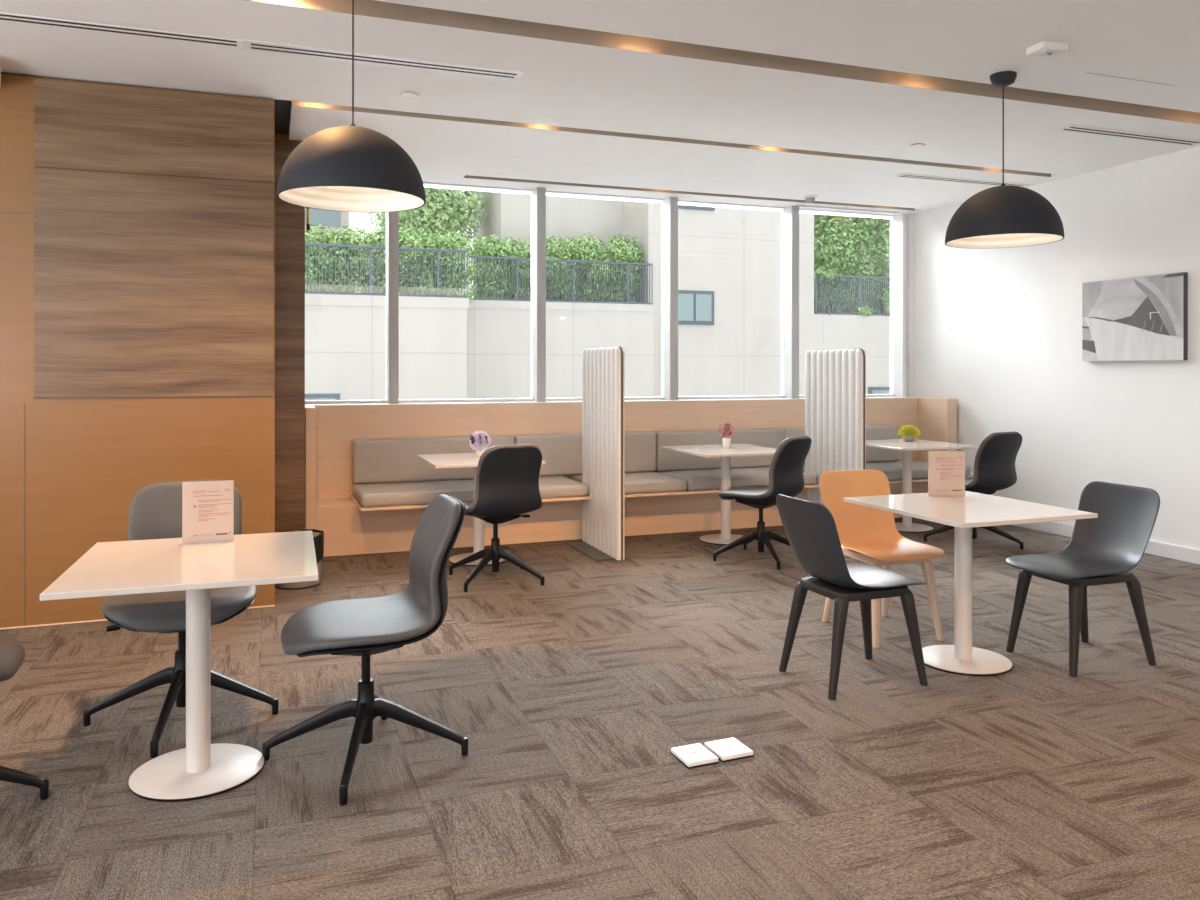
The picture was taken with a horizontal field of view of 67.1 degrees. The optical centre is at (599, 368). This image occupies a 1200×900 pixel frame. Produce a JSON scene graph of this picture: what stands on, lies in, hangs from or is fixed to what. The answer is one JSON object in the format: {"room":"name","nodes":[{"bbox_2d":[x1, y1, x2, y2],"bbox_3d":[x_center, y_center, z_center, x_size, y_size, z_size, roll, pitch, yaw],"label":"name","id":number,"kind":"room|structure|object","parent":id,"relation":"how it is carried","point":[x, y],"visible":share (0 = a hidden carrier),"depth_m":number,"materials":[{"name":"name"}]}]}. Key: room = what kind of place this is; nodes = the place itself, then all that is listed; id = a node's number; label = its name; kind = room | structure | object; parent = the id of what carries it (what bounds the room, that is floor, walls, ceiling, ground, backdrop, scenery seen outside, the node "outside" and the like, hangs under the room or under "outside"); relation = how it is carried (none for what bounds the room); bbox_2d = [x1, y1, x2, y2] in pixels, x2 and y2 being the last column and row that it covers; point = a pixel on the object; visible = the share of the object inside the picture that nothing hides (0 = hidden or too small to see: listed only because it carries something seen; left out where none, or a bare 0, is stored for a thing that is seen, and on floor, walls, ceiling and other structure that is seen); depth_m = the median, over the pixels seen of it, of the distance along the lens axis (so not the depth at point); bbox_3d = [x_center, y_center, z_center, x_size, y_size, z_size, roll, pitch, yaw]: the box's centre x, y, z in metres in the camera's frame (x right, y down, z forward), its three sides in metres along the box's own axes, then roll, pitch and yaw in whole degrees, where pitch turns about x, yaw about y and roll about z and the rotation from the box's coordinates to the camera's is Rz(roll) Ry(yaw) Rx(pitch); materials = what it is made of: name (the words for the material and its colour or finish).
{"room":"eatery","nodes":[
{"label":"eatery","id":0,"kind":"room"},
{"bbox_2d":[275,133,301,143],"bbox_3d":[-4.264,-0.275,6.195,4.223,3.320,1.340,0,0,-20],"label":"wall","id":1,"kind":"structure","parent":0,"point":[279,138],"depth_m":6.24,"materials":[{"name":"beige laminate"}]},
{"bbox_2d":[275,142,304,532],"bbox_3d":[-2.142,-0.085,6.247,0.198,2.940,0.015,0,0,-20],"label":"trim","id":2,"kind":"structure","parent":1,"relation":"attached to","point":[289,218],"depth_m":6.24,"materials":[{"name":"brown wood"}]},
{"bbox_2d":[0,517,1199,899],"bbox_3d":[0.384,1.445,2.162,10.600,0.120,12.200,0,0,-20],"label":"floor","id":3,"kind":"structure","parent":0,"point":[571,695],"depth_m":3.31,"materials":[{"name":"carpet"}]},
{"bbox_2d":[0,632,48,799],"bbox_3d":[-2.138,0.930,2.769,0.666,0.910,0.631,0,0,10],"label":"swivel chair","id":4,"kind":"object","parent":3,"relation":"on","point":[12,652],"visible":1,"depth_m":2.89,"materials":[{"name":"grey plastic"}]},
{"bbox_2d":[0,74,274,627],"bbox_3d":[-3.958,-0.094,5.061,4.023,2.958,0.980,0,0,-20],"label":"wall pier","id":5,"kind":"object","parent":3,"relation":"on","point":[87,459],"visible":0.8,"depth_m":4.92,"materials":[{"name":"beige laminate"}]},
{"bbox_2d":[3,212,29,625],"bbox_3d":[-4.372,0.274,4.388,2.785,2.222,0.003,0,0,-20],"label":"trim","id":6,"kind":"structure","parent":5,"relation":"attached to","point":[3,212],"depth_m":4.85,"materials":[{"name":"brown wood"}]},
{"bbox_2d":[0,605,274,628],"bbox_3d":[-3.790,1.382,4.598,4.023,0.006,0.006,0,0,-20],"label":"trim","id":7,"kind":"structure","parent":5,"relation":"attached to","point":[268,605],"depth_m":4.92,"materials":[{"name":"brown wood"}]},
{"bbox_2d":[34,168,273,397],"bbox_3d":[-2.474,-0.462,5.074,1.212,1.237,0.012,0,0,-20],"label":"wall panel","id":8,"kind":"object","parent":5,"relation":"attached to","point":[145,285],"depth_m":5.05,"materials":[{"name":"brown wood"}]},
{"bbox_2d":[34,79,273,182],"bbox_3d":[-2.474,-1.324,5.074,1.212,0.472,0.012,0,0,-20],"label":"wall panel","id":9,"kind":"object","parent":5,"relation":"attached to","point":[78,126],"depth_m":5.06,"materials":[{"name":"brown wood"}]},
{"bbox_2d":[40,531,318,801],"bbox_3d":[-1.378,1.015,3.104,0.764,0.740,0.820,0,0,-19],"label":"cafe table","id":10,"kind":"object","parent":3,"relation":"on","point":[202,769],"visible":1,"depth_m":3.06,"materials":[{"name":"white laminate"}]},
{"bbox_2d":[182,480,234,543],"bbox_3d":[-1.466,0.531,3.391,0.176,0.228,0.064,0,0,-19],"label":"menu stand","id":11,"kind":"object","parent":10,"relation":"on","point":[207,506],"visible":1,"depth_m":3.36,"materials":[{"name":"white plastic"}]},
{"bbox_2d":[83,479,278,757],"bbox_3d":[-1.667,0.930,3.596,0.603,0.910,0.663,0,0,-44],"label":"swivel chair","id":12,"kind":"object","parent":3,"relation":"on","point":[155,511],"visible":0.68,"depth_m":3.54,"materials":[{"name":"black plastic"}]},
{"bbox_2d":[275,529,323,589],"bbox_3d":[-1.946,1.216,5.817,0.335,0.339,0.334,0,0,-20],"label":"waste bin","id":13,"kind":"object","parent":3,"relation":"on","point":[318,535],"visible":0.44,"depth_m":5.75,"materials":[{"name":"plastic"}]},
{"bbox_2d":[262,494,467,805],"bbox_3d":[-0.814,0.930,3.247,0.658,0.910,0.588,0,0,-40],"label":"swivel chair","id":14,"kind":"object","parent":3,"relation":"on","point":[364,627],"visible":1,"depth_m":3.20,"materials":[{"name":"grey plastic"}]},
{"bbox_2d":[417,453,545,565],"bbox_3d":[-0.878,1.015,6.566,0.764,0.740,0.820,0,0,-20],"label":"cafe table","id":15,"kind":"object","parent":3,"relation":"on","point":[454,460],"visible":0.37,"depth_m":6.53,"materials":[{"name":"white metal"}]},
{"bbox_2d":[469,431,490,455],"bbox_3d":[-0.897,0.551,6.763,0.165,0.187,0.168,0,0,-20],"label":"potted flower","id":16,"kind":"object","parent":15,"relation":"on","point":[480,441],"visible":0.99,"depth_m":6.72,"materials":[{"name":"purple plant"}]},
{"bbox_2d":[449,444,543,591],"bbox_3d":[-0.675,0.930,5.924,0.593,0.910,0.638,0,0,-29],"label":"swivel chair","id":17,"kind":"object","parent":3,"relation":"on","point":[507,476],"visible":0.9,"depth_m":5.71,"materials":[{"name":"black plastic"}]},
{"bbox_2d":[566,346,625,560],"bbox_3d":[-0.034,0.609,6.862,0.230,1.552,0.823,0,0,-20],"label":"screen","id":18,"kind":"object","parent":3,"relation":"on","point":[603,368],"visible":1,"depth_m":6.76,"materials":[{"name":"grey fabric"}]},
{"bbox_2d":[305,397,969,556],"bbox_3d":[0.611,0.835,7.696,5.932,1.100,0.805,0,0,-20],"label":"banquette","id":19,"kind":"object","parent":3,"relation":"on","point":[368,489],"visible":0.59,"depth_m":7.49,"materials":[{"name":"brown wood"}]},
{"bbox_2d":[352,479,472,506],"bbox_3d":[-1.222,0.945,7.020,1.301,0.090,0.760,0,0,-20],"label":"seat cushion","id":20,"kind":"object","parent":19,"relation":"on","point":[382,492],"depth_m":6.70,"materials":[{"name":"beige fabric"}]},
{"bbox_2d":[352,435,514,483],"bbox_3d":[-1.332,0.725,7.321,1.301,0.349,0.130,0,0,-20],"label":"cushion","id":21,"kind":"object","parent":19,"relation":"on","point":[376,459],"depth_m":7.19,"materials":[{"name":"beige fabric"}]},
{"bbox_2d":[484,521,509,525],"bbox_3d":[-0.821,1.195,7.110,0.240,0.070,0.011,0,0,-20],"label":"socket plate","id":22,"kind":"object","parent":19,"relation":"attached to","point":[485,522],"visible":0.19,"depth_m":7.10,"materials":[{"name":"white plastic"}]},
{"bbox_2d":[539,475,587,497],"bbox_3d":[-0.409,0.945,7.316,0.421,0.090,0.760,0,0,-20],"label":"seat cushion","id":23,"kind":"object","parent":19,"relation":"on","point":[550,486],"depth_m":7.00,"materials":[{"name":"beige fabric"}]},
{"bbox_2d":[514,431,655,475],"bbox_3d":[-0.119,0.725,7.762,1.271,0.349,0.130,0,0,-20],"label":"cushion","id":24,"kind":"object","parent":19,"relation":"on","point":[561,451],"depth_m":7.66,"materials":[{"name":"beige fabric"}]},
{"bbox_2d":[570,472,686,493],"bbox_3d":[0.227,0.945,7.548,0.766,0.090,0.760,0,0,-20],"label":"seat cushion","id":25,"kind":"object","parent":19,"relation":"on","point":[635,482],"depth_m":7.29,"materials":[{"name":"beige fabric"}]},
{"bbox_2d":[654,428,783,470],"bbox_3d":[1.083,0.725,8.200,1.281,0.349,0.130,0,0,-20],"label":"cushion","id":26,"kind":"object","parent":19,"relation":"on","point":[664,459],"depth_m":8.09,"materials":[{"name":"beige fabric"}]},
{"bbox_2d":[654,467,815,490],"bbox_3d":[1.162,0.945,7.888,1.216,0.090,0.760,0,0,-20],"label":"seat cushion","id":27,"kind":"object","parent":19,"relation":"on","point":[695,478],"depth_m":7.65,"materials":[{"name":"beige fabric"}]},
{"bbox_2d":[781,425,898,464],"bbox_3d":[2.296,0.725,8.641,1.291,0.349,0.130,0,0,-20],"label":"cushion","id":28,"kind":"object","parent":19,"relation":"on","point":[873,432],"depth_m":8.71,"materials":[{"name":"beige fabric"}]},
{"bbox_2d":[803,460,969,480],"bbox_3d":[2.543,0.945,8.391,1.556,0.090,0.760,0,0,-20],"label":"seat cushion","id":29,"kind":"object","parent":19,"relation":"on","point":[892,469],"depth_m":8.27,"materials":[{"name":"beige fabric"}]},
{"bbox_2d":[670,743,718,768],"bbox_3d":[0.336,1.375,3.221,0.124,0.021,0.142,0,0,-22],"label":"socket","id":30,"kind":"object","parent":3,"relation":"on","point":[690,756],"visible":1,"depth_m":3.20,"materials":[{"name":"white plastic"}]},
{"bbox_2d":[662,444,775,544],"bbox_3d":[1.018,1.015,7.320,0.764,0.740,0.820,0,0,-20],"label":"cafe table","id":31,"kind":"object","parent":3,"relation":"on","point":[714,450],"visible":0.76,"depth_m":7.29,"materials":[{"name":"white metal"}]},
{"bbox_2d":[718,423,734,447],"bbox_3d":[1.039,0.542,7.424,0.141,0.206,0.139,0,0,-20],"label":"potted flower","id":32,"kind":"object","parent":31,"relation":"on","point":[726,430],"visible":1,"depth_m":7.39,"materials":[{"name":"pink plant"}]},
{"bbox_2d":[704,737,753,762],"bbox_3d":[0.465,1.375,3.273,0.131,0.021,0.139,0,0,-23],"label":"socket","id":33,"kind":"object","parent":3,"relation":"on","point":[728,749],"visible":0.96,"depth_m":3.25,"materials":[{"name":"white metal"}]},
{"bbox_2d":[713,435,811,569],"bbox_3d":[1.195,0.930,6.575,0.627,0.910,0.570,0,0,41],"label":"swivel chair","id":34,"kind":"object","parent":3,"relation":"on","point":[786,477],"visible":0.97,"depth_m":6.42,"materials":[{"name":"black plastic"}]},
{"bbox_2d":[805,348,865,504],"bbox_3d":[1.911,0.609,7.570,0.230,1.552,0.823,0,0,-20],"label":"screen","id":35,"kind":"object","parent":3,"relation":"on","point":[835,379],"visible":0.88,"depth_m":7.55,"materials":[{"name":"grey fabric"}]},
{"bbox_2d":[776,494,927,699],"bbox_3d":[1.123,0.975,4.059,0.561,0.819,0.457,0,0,-21],"label":"shell chair","id":36,"kind":"object","parent":3,"relation":"on","point":[810,528],"visible":1,"depth_m":3.96,"materials":[{"name":"plastic"}]},
{"bbox_2d":[819,469,943,647],"bbox_3d":[1.487,0.975,4.805,0.457,0.819,0.561,0,0,-17],"label":"shell chair","id":37,"kind":"object","parent":3,"relation":"on","point":[869,535],"visible":0.84,"depth_m":4.95,"materials":[{"name":"orange plastic"}]},
{"bbox_2d":[866,439,976,532],"bbox_3d":[2.670,1.015,7.868,0.764,0.740,0.820,0,0,-20],"label":"cafe table","id":38,"kind":"object","parent":3,"relation":"on","point":[906,447],"visible":0.8,"depth_m":7.83,"materials":[{"name":"white metal"}]},
{"bbox_2d":[897,425,920,440],"bbox_3d":[2.761,0.571,8.096,0.203,0.148,0.198,0,0,-20],"label":"potted plant","id":39,"kind":"object","parent":38,"relation":"on","point":[908,432],"visible":1,"depth_m":8.05,"materials":[{"name":"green plant"}]},
{"bbox_2d":[843,491,1097,675],"bbox_3d":[1.722,1.015,4.290,0.764,0.740,0.820,0,0,-20],"label":"cafe table","id":40,"kind":"object","parent":3,"relation":"on","point":[969,511],"visible":0.91,"depth_m":4.25,"materials":[{"name":"white laminate"}]},
{"bbox_2d":[925,451,964,495],"bbox_3d":[1.760,0.531,4.622,0.186,0.228,0.064,0,0,0],"label":"menu stand","id":41,"kind":"object","parent":40,"relation":"on","point":[946,469],"visible":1,"depth_m":4.59,"materials":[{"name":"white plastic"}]},
{"bbox_2d":[924,431,1022,548],"bbox_3d":[2.936,0.930,7.089,0.593,0.910,0.638,0,0,-28],"label":"swivel chair","id":42,"kind":"object","parent":3,"relation":"on","point":[995,458],"visible":0.62,"depth_m":6.84,"materials":[{"name":"black plastic"}]},
{"bbox_2d":[1006,481,1159,676],"bbox_3d":[2.304,0.975,4.340,0.561,0.819,0.457,0,0,-19],"label":"shell chair","id":43,"kind":"object","parent":3,"relation":"on","point":[1102,550],"visible":0.99,"depth_m":4.35,"materials":[{"name":"plastic"}]},
{"bbox_2d":[0,0,1199,218],"bbox_3d":[0.358,-1.685,2.232,10.200,0.200,11.950,0,0,-20],"label":"ceiling","id":44,"kind":"structure","parent":0,"point":[561,84],"depth_m":5.02,"materials":[{"name":"paint"}]},
{"bbox_2d":[0,12,243,47],"bbox_3d":[-2.901,-1.583,3.988,2.475,0.004,0.100,0,0,-20],"label":"ceiling vent","id":45,"kind":"object","parent":44,"relation":"in","point":[3,16],"visible":1,"depth_m":4.22,"materials":[{"name":"metal"}]},
{"bbox_2d":[306,208,309,232],"bbox_3d":[-2.027,-1.245,6.286,0.024,0.600,0.014,0,0,-20],"label":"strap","id":46,"kind":"object","parent":44,"relation":"hanging from","point":[307,209],"visible":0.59,"depth_m":6.28,"materials":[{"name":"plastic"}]},
{"bbox_2d":[277,0,425,212],"bbox_3d":[-1.014,-1.139,3.717,0.588,0.892,0.588,0,0,-20],"label":"pendant lamp","id":47,"kind":"object","parent":44,"relation":"hanging from","point":[352,168],"visible":1,"depth_m":3.54,"materials":[{"name":"black metal"}]},
{"bbox_2d":[244,39,523,79],"bbox_3d":[-1.081,-1.582,4.651,1.390,0.007,0.140,0,0,-20],"label":"ceiling vent","id":48,"kind":"object","parent":44,"relation":"in","point":[252,45],"visible":1,"depth_m":4.63,"materials":[{"name":"white plastic"}]},
{"bbox_2d":[401,92,418,98],"bbox_3d":[-1.096,-1.578,5.220,0.104,0.014,0.104,0,0,-20],"label":"ceiling speaker","id":49,"kind":"object","parent":44,"relation":"attached to","point":[408,95],"visible":1,"depth_m":5.20,"materials":[{"name":"white plastic"}]},
{"bbox_2d":[246,0,1199,210],"bbox_3d":[-0.381,-1.645,4.292,10.020,0.120,6.554,0,0,-20],"label":"trim","id":50,"kind":"structure","parent":44,"relation":"attached to","point":[371,8],"depth_m":4.95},
{"bbox_2d":[803,195,817,202],"bbox_3d":[1.927,-1.554,8.300,0.132,0.062,0.132,0,0,-20],"label":"smoke detector","id":51,"kind":"object","parent":44,"relation":"attached to","point":[809,198],"visible":1,"depth_m":8.27,"materials":[{"name":"white plastic"}]},
{"bbox_2d":[792,204,902,213],"bbox_3d":[2.456,-1.582,8.939,1.230,0.007,0.100,0,0,-20],"label":"ceiling vent","id":52,"kind":"object","parent":44,"relation":"in","point":[799,205],"visible":1,"depth_m":8.90,"materials":[{"name":"white plastic"}]},
{"bbox_2d":[910,143,924,148],"bbox_3d":[2.245,-1.578,6.404,0.104,0.014,0.104,0,0,-20],"label":"ceiling speaker","id":53,"kind":"object","parent":44,"relation":"attached to","point":[919,145],"visible":1,"depth_m":6.39,"materials":[{"name":"white plastic"}]},
{"bbox_2d":[892,173,1029,186],"bbox_3d":[3.044,-1.582,7.600,1.320,0.007,0.130,0,0,-20],"label":"ceiling vent","id":54,"kind":"object","parent":44,"relation":"in","point":[902,175],"visible":0.8,"depth_m":7.56,"materials":[{"name":"white plastic"}]},
{"bbox_2d":[945,71,1063,248],"bbox_3d":[2.173,-1.137,4.877,0.588,0.897,0.588,0,0,-20],"label":"pendant lamp","id":55,"kind":"object","parent":44,"relation":"hanging from","point":[1003,216],"visible":1,"depth_m":4.71,"materials":[{"name":"black metal"}]},
{"bbox_2d":[1026,41,1068,57],"bbox_3d":[2.194,-1.565,4.438,0.150,0.040,0.120,0,0,-14],"label":"ceiling sensor","id":56,"kind":"object","parent":44,"relation":"attached to","point":[1049,49],"visible":1,"depth_m":4.40,"materials":[{"name":"white plastic"}]},
{"bbox_2d":[1056,124,1199,145],"bbox_3d":[3.619,-1.582,6.138,1.240,0.007,0.140,0,0,-20],"label":"ceiling vent","id":57,"kind":"object","parent":44,"relation":"in","point":[1073,128],"visible":1,"depth_m":6.12,"materials":[{"name":"white metal"}]},
{"bbox_2d":[1090,73,1174,85],"bbox_3d":[2.907,-1.585,4.950,0.650,0.001,0.005,0,0,-20],"label":"trim","id":58,"kind":"structure","parent":44,"relation":"attached to","point":[1090,73],"depth_m":4.95,"materials":[{"name":"metal"}]},
{"bbox_2d":[915,146,1199,549],"bbox_3d":[5.221,-0.265,4.002,0.150,3.300,11.950,0,0,-20],"label":"wall","id":59,"kind":"structure","parent":0,"point":[998,331],"depth_m":7.46,"materials":[{"name":"white paint"}]},
{"bbox_2d":[1012,521,1199,563],"bbox_3d":[5.313,1.335,3.509,0.014,0.100,10.960,0,0,-20],"label":"baseboard","id":60,"kind":"structure","parent":59,"relation":"attached to","point":[1181,553],"depth_m":6.73,"materials":[{"name":"white paint"}]},
{"bbox_2d":[1082,272,1187,360],"bbox_3d":[4.059,-0.379,6.905,0.046,0.632,0.860,0,0,-20],"label":"canvas","id":61,"kind":"object","parent":59,"relation":"attached to","point":[1144,318],"visible":1,"depth_m":6.84},
{"bbox_3d":[0.355,0.842,8.414,5.977,1.085,0.330,0,0,-20],"label":"wall","id":62,"kind":"structure","parent":0,"visible":0},
{"bbox_2d":[305,400,386,403],"bbox_3d":[-2.119,-0.650,7.487,0.692,1.870,0.080,0,0,-20],"label":"window sill","id":63,"kind":"structure","parent":62,"relation":"in","point":[324,401],"depth_m":7.47,"materials":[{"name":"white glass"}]},
{"bbox_2d":[386,211,398,403],"bbox_3d":[-1.736,-0.650,7.560,0.080,1.870,0.204,0,0,-20],"label":"trim","id":64,"kind":"structure","parent":62,"relation":"attached to","point":[392,218],"depth_m":7.47,"materials":[{"name":"white paint"}]},
{"bbox_2d":[399,182,532,402],"bbox_3d":[-1.161,-0.650,7.835,1.188,1.870,0.080,0,0,-20],"label":"window","id":65,"kind":"structure","parent":62,"relation":"in","point":[424,183],"depth_m":7.82,"materials":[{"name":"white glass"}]},
{"bbox_2d":[531,187,545,401],"bbox_3d":[-0.544,-0.650,7.994,0.080,1.870,0.204,0,0,-20],"label":"trim","id":66,"kind":"structure","parent":62,"relation":"attached to","point":[538,195],"depth_m":7.91,"materials":[{"name":"white paint"}]},
{"bbox_2d":[546,191,664,400],"bbox_3d":[0.032,-0.650,8.270,1.191,1.870,0.080,0,0,-20],"label":"window","id":67,"kind":"structure","parent":62,"relation":"in","point":[547,192],"depth_m":8.26,"materials":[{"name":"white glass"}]},
{"bbox_2d":[305,397,915,405],"bbox_3d":[0.414,0.292,8.252,5.977,0.015,0.375,0,0,-20],"label":"window sill","id":68,"kind":"structure","parent":62,"relation":"on","point":[866,397],"depth_m":7.94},
{"bbox_2d":[661,197,677,399],"bbox_3d":[0.650,-0.650,8.429,0.080,1.870,0.204,0,0,-20],"label":"trim","id":69,"kind":"structure","parent":62,"relation":"attached to","point":[669,206],"depth_m":8.35,"materials":[{"name":"white paint"}]},
{"bbox_2d":[678,200,785,398],"bbox_3d":[1.237,-0.650,8.708,1.213,1.870,0.080,0,0,-20],"label":"window","id":70,"kind":"structure","parent":62,"relation":"in","point":[679,201],"depth_m":8.70,"materials":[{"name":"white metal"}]},
{"bbox_2d":[781,206,798,397],"bbox_3d":[1.865,-0.650,8.871,0.080,1.870,0.204,0,0,-20],"label":"trim","id":71,"kind":"structure","parent":62,"relation":"attached to","point":[790,247],"depth_m":8.79,"materials":[{"name":"white paint"}]},
{"bbox_2d":[799,208,894,397],"bbox_3d":[2.454,-0.650,9.151,1.218,1.870,0.080,0,0,-20],"label":"window","id":72,"kind":"structure","parent":62,"relation":"in","point":[800,209],"depth_m":9.20,"materials":[{"name":"white metal"}]},
{"bbox_2d":[890,213,914,396],"bbox_3d":[3.120,-0.650,9.330,0.155,1.870,0.200,0,0,-20],"label":"trim","id":73,"kind":"structure","parent":62,"relation":"attached to","point":[902,226],"depth_m":9.26,"materials":[{"name":"white paint"}]},
{"label":"outside","id":74,"kind":"structure","parent":0,"visible":0},
{"bbox_3d":[-2.266,6.285,35.464,100.000,0.200,51.800,0,0,-20],"label":"ground","id":75,"kind":"structure","parent":74,"visible":0},
{"bbox_2d":[305,207,348,290],"bbox_3d":[-12.794,-0.815,33.106,6.600,12.400,5.030,0,0,-20],"label":"building","id":76,"kind":"structure","parent":75,"relation":"on","point":[335,220],"depth_m":31.63,"materials":[{"name":"white paint"}]},
{"bbox_2d":[305,191,889,400],"bbox_3d":[1.884,-2.215,26.984,46.000,16.800,7.775,0,0,-20],"label":"building","id":77,"kind":"structure","parent":75,"relation":"on","point":[729,259],"depth_m":24.65,"materials":[{"name":"white concrete"}]},
{"bbox_2d":[305,243,467,297],"bbox_3d":[-4.858,-2.215,20.526,3.766,1.120,0.060,0,0,-20],"label":"railing","id":78,"kind":"object","parent":77,"relation":"on","point":[306,244],"visible":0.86,"depth_m":20.41,"materials":[{"name":"grey metal"}]},
{"bbox_2d":[305,223,476,303],"bbox_3d":[-5.521,-2.397,21.299,5.380,2.139,1.484,0,0,-20],"label":"hedge","id":79,"kind":"object","parent":77,"relation":"on","point":[421,268],"visible":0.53,"depth_m":21.25,"materials":[{"name":"green plant"}]},
{"bbox_2d":[368,187,489,266],"bbox_3d":[-4.884,-4.770,25.958,3.492,3.978,2.868,0,0,-20],"label":"tree","id":80,"kind":"object","parent":77,"relation":"on","point":[438,204],"visible":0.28,"depth_m":25.45,"materials":[{"name":"green plant"}]},
{"bbox_2d":[465,234,530,299],"bbox_3d":[-2.521,-2.447,23.779,2.054,2.107,1.324,0,0,-26],"label":"hedge","id":81,"kind":"object","parent":77,"relation":"on","point":[497,247],"visible":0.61,"depth_m":23.46,"materials":[{"name":"green plant"}]},
{"bbox_2d":[457,256,652,304],"bbox_3d":[-1.069,-2.265,23.289,5.256,1.100,0.060,0,0,-20],"label":"railing","id":82,"kind":"object","parent":77,"relation":"on","point":[471,257],"visible":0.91,"depth_m":23.35,"materials":[{"name":"grey metal"}]},
{"bbox_2d":[546,233,642,301],"bbox_3d":[-0.291,-2.558,24.624,3.214,2.315,1.376,0,0,-23],"label":"shrub","id":83,"kind":"object","parent":77,"relation":"on","point":[590,253],"visible":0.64,"depth_m":24.42,"materials":[{"name":"green plant"}]},
{"bbox_2d":[813,268,889,316],"bbox_3d":[7.711,-2.252,26.798,3.222,1.433,0.347,0,0,-20],"label":"shrub","id":84,"kind":"object","parent":77,"relation":"on","point":[833,274],"visible":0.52,"depth_m":26.71,"materials":[{"name":"green plant"}]},
{"bbox_2d":[814,214,889,315],"bbox_3d":[8.987,-3.797,28.749,6.154,5.255,1.704,0,0,-20],"label":"hedge","id":85,"kind":"object","parent":77,"relation":"on","point":[829,224],"visible":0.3,"depth_m":28.06,"materials":[{"name":"green plant"}]},
{"bbox_2d":[815,274,889,315],"bbox_3d":[9.144,-2.185,27.432,6.106,1.160,0.060,0,0,-20],"label":"railing","id":86,"kind":"object","parent":77,"relation":"on","point":[838,276],"visible":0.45,"depth_m":26.82,"materials":[{"name":"grey metal"}]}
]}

